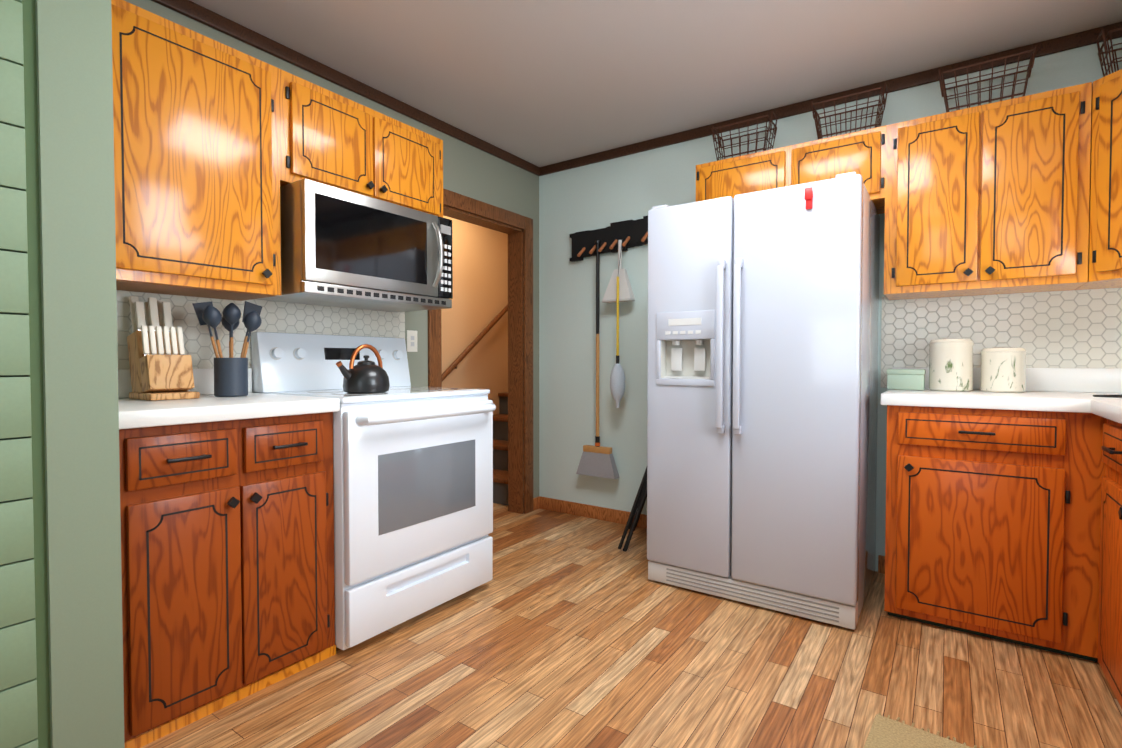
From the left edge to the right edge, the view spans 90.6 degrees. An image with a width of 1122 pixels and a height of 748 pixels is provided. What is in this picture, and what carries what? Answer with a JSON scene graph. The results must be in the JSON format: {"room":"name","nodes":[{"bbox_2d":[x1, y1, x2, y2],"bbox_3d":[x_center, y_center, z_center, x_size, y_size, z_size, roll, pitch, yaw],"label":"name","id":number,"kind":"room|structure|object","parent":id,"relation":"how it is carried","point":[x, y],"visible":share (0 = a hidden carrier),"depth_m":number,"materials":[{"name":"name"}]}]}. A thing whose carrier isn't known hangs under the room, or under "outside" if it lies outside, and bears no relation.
{"room":"kitchen","nodes":[
{"label":"kitchen","id":0,"kind":"room"},
{"bbox_2d":[0,123,32,626],"bbox_3d":[-2.406,-0.162,0.215,0.788,2.400,3.388,1,2,35],"label":"wall block","id":1,"kind":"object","parent":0,"point":[14,375],"depth_m":1.24,"materials":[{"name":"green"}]},
{"bbox_2d":[0,0,37,747],"bbox_3d":[-2.122,-0.156,-0.078,0.014,2.400,3.232,1,2,35],"label":"boards","id":2,"kind":"object","parent":1,"relation":"attached to","point":[18,704],"visible":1,"depth_m":1.23,"materials":[{"name":"green wood"}]},
{"bbox_2d":[124,0,538,497],"bbox_3d":[-0.923,-0.223,2.930,0.120,2.400,2.760,1,2,35],"label":"wall","id":3,"kind":"structure","parent":0,"point":[470,171],"depth_m":3.29,"materials":[{"name":"green paint"}]},
{"bbox_2d":[21,0,124,747],"bbox_3d":[-1.424,-0.191,1.501,0.690,2.400,0.158,1,2,35],"label":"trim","id":4,"kind":"structure","parent":3,"relation":"attached to","point":[69,138],"depth_m":1.30,"materials":[{"name":"green"}]},
{"bbox_2d":[111,0,286,300],"bbox_3d":[-1.345,-0.717,1.916,0.317,0.849,0.612,1,2,35],"label":"upper cabinet","id":5,"kind":"object","parent":3,"relation":"attached to","point":[217,144],"depth_m":1.84,"materials":[{"name":"brown wood"}]},
{"bbox_2d":[116,290,404,368],"bbox_3d":[-1.245,-0.338,2.354,0.005,0.825,1.448,1,2,35],"label":"tile backsplash","id":6,"kind":"structure","parent":3,"relation":"attached to","point":[279,317],"depth_m":2.29,"materials":[{"name":"white tile"}]},
{"bbox_2d":[287,72,378,198],"bbox_3d":[-1.055,-0.943,2.329,0.316,0.415,0.406,1,2,35],"label":"upper cabinet","id":7,"kind":"object","parent":3,"relation":"attached to","point":[333,138],"depth_m":2.24,"materials":[{"name":"brown wood"}]},
{"bbox_2d":[255,178,452,311],"bbox_3d":[-0.876,-0.524,2.464,0.465,0.422,0.748,1,2,35],"label":"microwave","id":8,"kind":"object","parent":7,"relation":"attached to","point":[340,247],"visible":0.98,"depth_m":2.27,"materials":[{"name":"silver metal"}]},
{"bbox_2d":[151,0,538,175],"bbox_3d":[-0.908,-1.392,2.801,0.022,0.058,2.610,1,2,35],"label":"crown molding","id":9,"kind":"structure","parent":3,"relation":"attached to","point":[207,17],"depth_m":2.54,"materials":[{"name":"brown wood"}]},
{"bbox_2d":[379,112,442,216],"bbox_3d":[-0.819,-0.950,2.667,0.316,0.415,0.418,1,2,35],"label":"upper cabinet","id":10,"kind":"object","parent":3,"relation":"attached to","point":[410,158],"depth_m":2.57,"materials":[{"name":"brown wood"}]},
{"bbox_2d":[407,330,416,351],"bbox_3d":[-0.802,-0.177,2.993,0.006,0.115,0.070,1,2,35],"label":"electrical outlet plate","id":11,"kind":"object","parent":3,"relation":"attached to","point":[411,340],"visible":1,"depth_m":2.99,"materials":[{"name":"white plastic"}]},
{"bbox_2d":[428,188,532,513],"bbox_3d":[-0.518,-0.049,3.504,0.143,2.025,0.940,1,2,35],"label":"door frame","id":12,"kind":"structure","parent":3,"relation":"attached to","point":[520,288],"depth_m":3.79,"materials":[{"name":"brown wood"}]},
{"bbox_2d":[441,215,507,414],"bbox_3d":[-0.968,-0.259,4.527,0.120,2.400,3.750,1,2,35],"label":"wall","id":13,"kind":"structure","parent":0,"point":[480,276],"depth_m":4.75,"materials":[{"name":"beige paint"}]},
{"bbox_2d":[442,304,507,380],"bbox_3d":[-0.505,-0.589,5.013,0.074,1.468,1.876,1,2,35],"label":"handrail","id":14,"kind":"object","parent":13,"relation":"attached to","point":[467,350],"depth_m":4.64,"materials":[{"name":"brown wood"}]},
{"bbox_2d":[141,503,1121,747],"bbox_3d":[-0.546,1.054,1.714,5.320,0.100,7.930,1,2,35],"label":"floor","id":15,"kind":"structure","parent":0,"point":[561,630],"depth_m":1.83,"materials":[{"name":"laminate"}]},
{"bbox_2d":[118,368,339,747],"bbox_3d":[-1.209,0.493,1.863,0.631,1.015,0.637,1,2,35],"label":"base cabinet","id":16,"kind":"object","parent":15,"relation":"on","point":[227,541],"visible":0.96,"depth_m":1.65,"materials":[{"name":"brown wood"}]},
{"bbox_2d":[127,296,199,400],"bbox_3d":[-1.373,-0.093,1.905,0.235,0.353,0.144,1,2,35],"label":"knife block","id":17,"kind":"object","parent":16,"relation":"on","point":[160,364],"visible":1,"depth_m":1.88,"materials":[{"name":"brown wood"}]},
{"bbox_2d":[192,301,261,396],"bbox_3d":[-1.208,-0.097,2.043,0.161,0.353,0.232,1,2,35],"label":"utensil crock","id":18,"kind":"object","parent":16,"relation":"on","point":[230,376],"visible":1,"depth_m":2.00,"materials":[{"name":"grey ceramic"}]},
{"bbox_2d":[251,332,495,649],"bbox_3d":[-0.767,0.406,2.409,0.730,1.165,0.760,1,2,35],"label":"range","id":19,"kind":"object","parent":15,"relation":"on","point":[413,493],"visible":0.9,"depth_m":2.21,"materials":[{"name":"white metal"}]},
{"bbox_2d":[336,344,389,392],"bbox_3d":[-0.796,-0.023,2.215,0.179,0.195,0.223,1,2,35],"label":"kettle","id":20,"kind":"object","parent":19,"relation":"on","point":[365,375],"visible":1,"depth_m":2.17,"materials":[{"name":"black metal"}]},
{"bbox_2d":[493,392,507,505],"bbox_3d":[-0.156,0.268,4.878,0.822,1.330,1.735,1,2,35],"label":"stair","id":21,"kind":"structure","parent":15,"relation":"on","point":[500,457],"depth_m":4.39,"materials":[{"name":"brown wood"}]},
{"bbox_2d":[618,467,646,550],"bbox_3d":[0.513,0.581,3.205,0.312,0.787,0.402,0,1,14],"label":"step stool","id":22,"kind":"object","parent":15,"relation":"on","point":[638,504],"visible":0.38,"depth_m":3.04,"materials":[{"name":"black plastic"}]},
{"bbox_2d":[647,172,879,629],"bbox_3d":[0.961,0.102,2.634,0.882,1.762,0.795,1,2,35],"label":"fridge","id":23,"kind":"object","parent":15,"relation":"on","point":[762,378],"visible":1,"depth_m":2.31,"materials":[{"name":"white painted metal"},{"name":"plastic"}]},
{"bbox_2d":[864,713,982,747],"bbox_3d":[0.760,1.015,0.979,0.560,0.010,1.282,1,2,39],"label":"jute rug","id":24,"kind":"object","parent":15,"relation":"on","point":[885,732],"visible":1,"depth_m":1.52,"materials":[{"name":"beige wicker"}]},
{"bbox_2d":[884,407,1072,655],"bbox_3d":[1.689,0.556,2.315,0.540,0.868,0.557,1,2,35],"label":"base cabinet","id":25,"kind":"object","parent":15,"relation":"on","point":[993,517],"depth_m":2.07,"materials":[{"name":"brown wood"}]},
{"bbox_2d":[881,387,1121,414],"bbox_3d":[1.961,0.103,2.103,1.257,0.047,0.577,1,2,35],"label":"countertop","id":26,"kind":"structure","parent":25,"relation":"on","point":[1071,402],"depth_m":2.08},
{"bbox_2d":[887,369,925,389],"bbox_3d":[1.565,0.024,2.519,0.146,0.092,0.106,1,2,35],"label":"box","id":27,"kind":"object","parent":26,"relation":"on","point":[905,379],"visible":1,"depth_m":2.48,"materials":[{"name":"green"}]},
{"bbox_2d":[929,338,973,390],"bbox_3d":[1.698,-0.042,2.419,0.161,0.228,0.161,1,2,35],"label":"canister","id":28,"kind":"object","parent":26,"relation":"on","point":[950,364],"visible":0.98,"depth_m":2.36,"materials":[{"name":"ceramic"}]},
{"bbox_2d":[981,347,1026,392],"bbox_3d":[1.851,-0.020,2.325,0.152,0.188,0.152,1,2,35],"label":"canister","id":29,"kind":"object","parent":26,"relation":"on","point":[1003,369],"visible":0.98,"depth_m":2.27,"materials":[{"name":"ceramic"}]},
{"bbox_2d":[1093,395,1121,397],"bbox_3d":[2.039,0.077,1.958,0.245,0.012,0.134,1,2,35],"label":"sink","id":30,"kind":"object","parent":26,"relation":"on","point":[1116,396],"visible":1,"depth_m":1.99,"materials":[{"name":"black metal"}]},
{"bbox_2d":[1069,415,1106,661],"bbox_3d":[2.197,0.564,1.962,0.697,0.868,0.556,1,2,35],"label":"base cabinet","id":31,"kind":"object","parent":15,"relation":"on","point":[1089,468],"depth_m":1.92,"materials":[{"name":"brown wood"}]},
{"bbox_2d":[1098,420,1121,708],"bbox_3d":[1.912,0.576,1.486,0.621,0.868,0.492,1,2,35],"label":"base cabinet","id":32,"kind":"object","parent":15,"relation":"on","point":[1110,627],"depth_m":1.69,"materials":[{"name":"brown wood"}]},
{"bbox_2d":[1091,400,1121,427],"bbox_3d":[1.119,0.143,0.356,0.641,0.048,3.236,1,2,35],"label":"countertop","id":33,"kind":"structure","parent":32,"relation":"on","point":[1111,410],"depth_m":1.69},
{"bbox_2d":[190,0,1121,166],"bbox_3d":[-0.546,-1.445,1.659,5.320,0.100,7.930,1,2,35],"label":"ceiling","id":34,"kind":"structure","parent":0,"point":[540,83],"depth_m":2.42,"materials":[{"name":"white paint"}]},
{"bbox_2d":[539,37,1121,571],"bbox_3d":[1.333,-0.224,2.967,3.540,2.400,0.120,1,2,35],"label":"wall","id":35,"kind":"structure","parent":0,"point":[607,193],"depth_m":3.56,"materials":[{"name":"green paint"}]},
{"bbox_2d":[570,216,647,261],"bbox_3d":[0.410,-0.875,3.453,0.891,0.248,0.109,1,2,35],"label":"rack","id":36,"kind":"object","parent":35,"relation":"attached to","point":[631,233],"visible":0.6,"depth_m":3.54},
{"bbox_2d":[576,240,618,478],"bbox_3d":[0.236,-0.098,3.573,0.290,1.510,0.060,1,2,35],"label":"broom","id":37,"kind":"object","parent":36,"relation":"hanging from","point":[597,460],"visible":0.98,"depth_m":3.56,"materials":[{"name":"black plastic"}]},
{"bbox_2d":[610,245,624,407],"bbox_3d":[0.347,-0.300,3.396,0.095,1.012,0.095,1,2,35],"label":"mop","id":38,"kind":"object","parent":36,"relation":"hanging from","point":[617,382],"visible":1,"depth_m":3.38,"materials":[{"name":"yellow plastic"}]},
{"bbox_2d":[602,240,634,302],"bbox_3d":[0.357,-0.642,3.456,0.200,0.385,0.062,1,2,35],"label":"dustpan","id":39,"kind":"object","parent":36,"relation":"hanging from","point":[626,294],"visible":1,"depth_m":3.45,"materials":[{"name":"white plastic"}]},
{"bbox_2d":[533,496,884,573],"bbox_3d":[0.387,0.937,2.842,2.160,0.085,1.210,1,2,35],"label":"baseboard","id":40,"kind":"structure","parent":35,"relation":"attached to","point":[590,511],"depth_m":3.69,"materials":[{"name":"brown wood"}]},
{"bbox_2d":[539,22,1121,175],"bbox_3d":[1.231,-1.394,2.926,3.390,0.058,0.022,1,2,35],"label":"crown molding","id":41,"kind":"structure","parent":35,"relation":"attached to","point":[1088,37],"depth_m":2.74,"materials":[{"name":"brown wood"}]},
{"bbox_2d":[696,82,1091,299],"bbox_3d":[1.413,-0.726,2.609,1.532,0.740,0.342,1,2,35],"label":"upper cabinet","id":42,"kind":"object","parent":35,"relation":"attached to","point":[989,199],"visible":0.92,"depth_m":2.26,"materials":[{"name":"brown wood"}]},
{"bbox_2d":[711,111,777,160],"bbox_3d":[0.979,-1.228,2.969,0.321,0.242,0.193,1,2,35],"label":"wire basket","id":43,"kind":"object","parent":42,"relation":"on","point":[769,128],"visible":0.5,"depth_m":2.93,"materials":[{"name":"brown metal"}]},
{"bbox_2d":[811,83,887,138],"bbox_3d":[1.389,-1.221,2.684,0.321,0.242,0.193,1,2,35],"label":"wire basket","id":44,"kind":"object","parent":42,"relation":"on","point":[878,121],"visible":0.58,"depth_m":2.65,"materials":[{"name":"brown metal"}]},
{"bbox_2d":[939,45,1036,111],"bbox_3d":[1.820,-1.215,2.384,0.331,0.242,0.193,1,2,35],"label":"wire basket","id":45,"kind":"object","parent":42,"relation":"on","point":[943,88],"visible":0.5,"depth_m":2.35,"materials":[{"name":"brown metal"}]},
{"bbox_2d":[881,288,1121,387],"bbox_3d":[2.111,-0.148,2.350,1.315,0.445,0.006,1,2,35],"label":"tile backsplash","id":46,"kind":"structure","parent":35,"relation":"attached to","point":[1070,329],"depth_m":2.42,"materials":[{"name":"white tile"}]},
{"bbox_2d":[893,367,1121,390],"bbox_3d":[2.120,0.025,2.330,1.257,0.099,0.020,1,2,35],"label":"backsplash","id":47,"kind":"structure","parent":35,"relation":"attached to","point":[1037,379],"depth_m":2.32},
{"bbox_2d":[1074,69,1121,289],"bbox_3d":[2.217,-0.710,1.885,0.609,0.740,0.612,1,2,35],"label":"upper cabinet","id":48,"kind":"object","parent":35,"relation":"attached to","point":[1105,241],"visible":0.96,"depth_m":2.00,"materials":[{"name":"brown wood"}]},
{"bbox_2d":[1096,28,1121,76],"bbox_3d":[2.239,-1.208,2.092,0.311,0.242,0.193,1,2,35],"label":"wire basket","id":49,"kind":"object","parent":48,"relation":"on","point":[1105,45],"visible":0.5,"depth_m":2.16,"materials":[{"name":"brown metal"}]}
]}

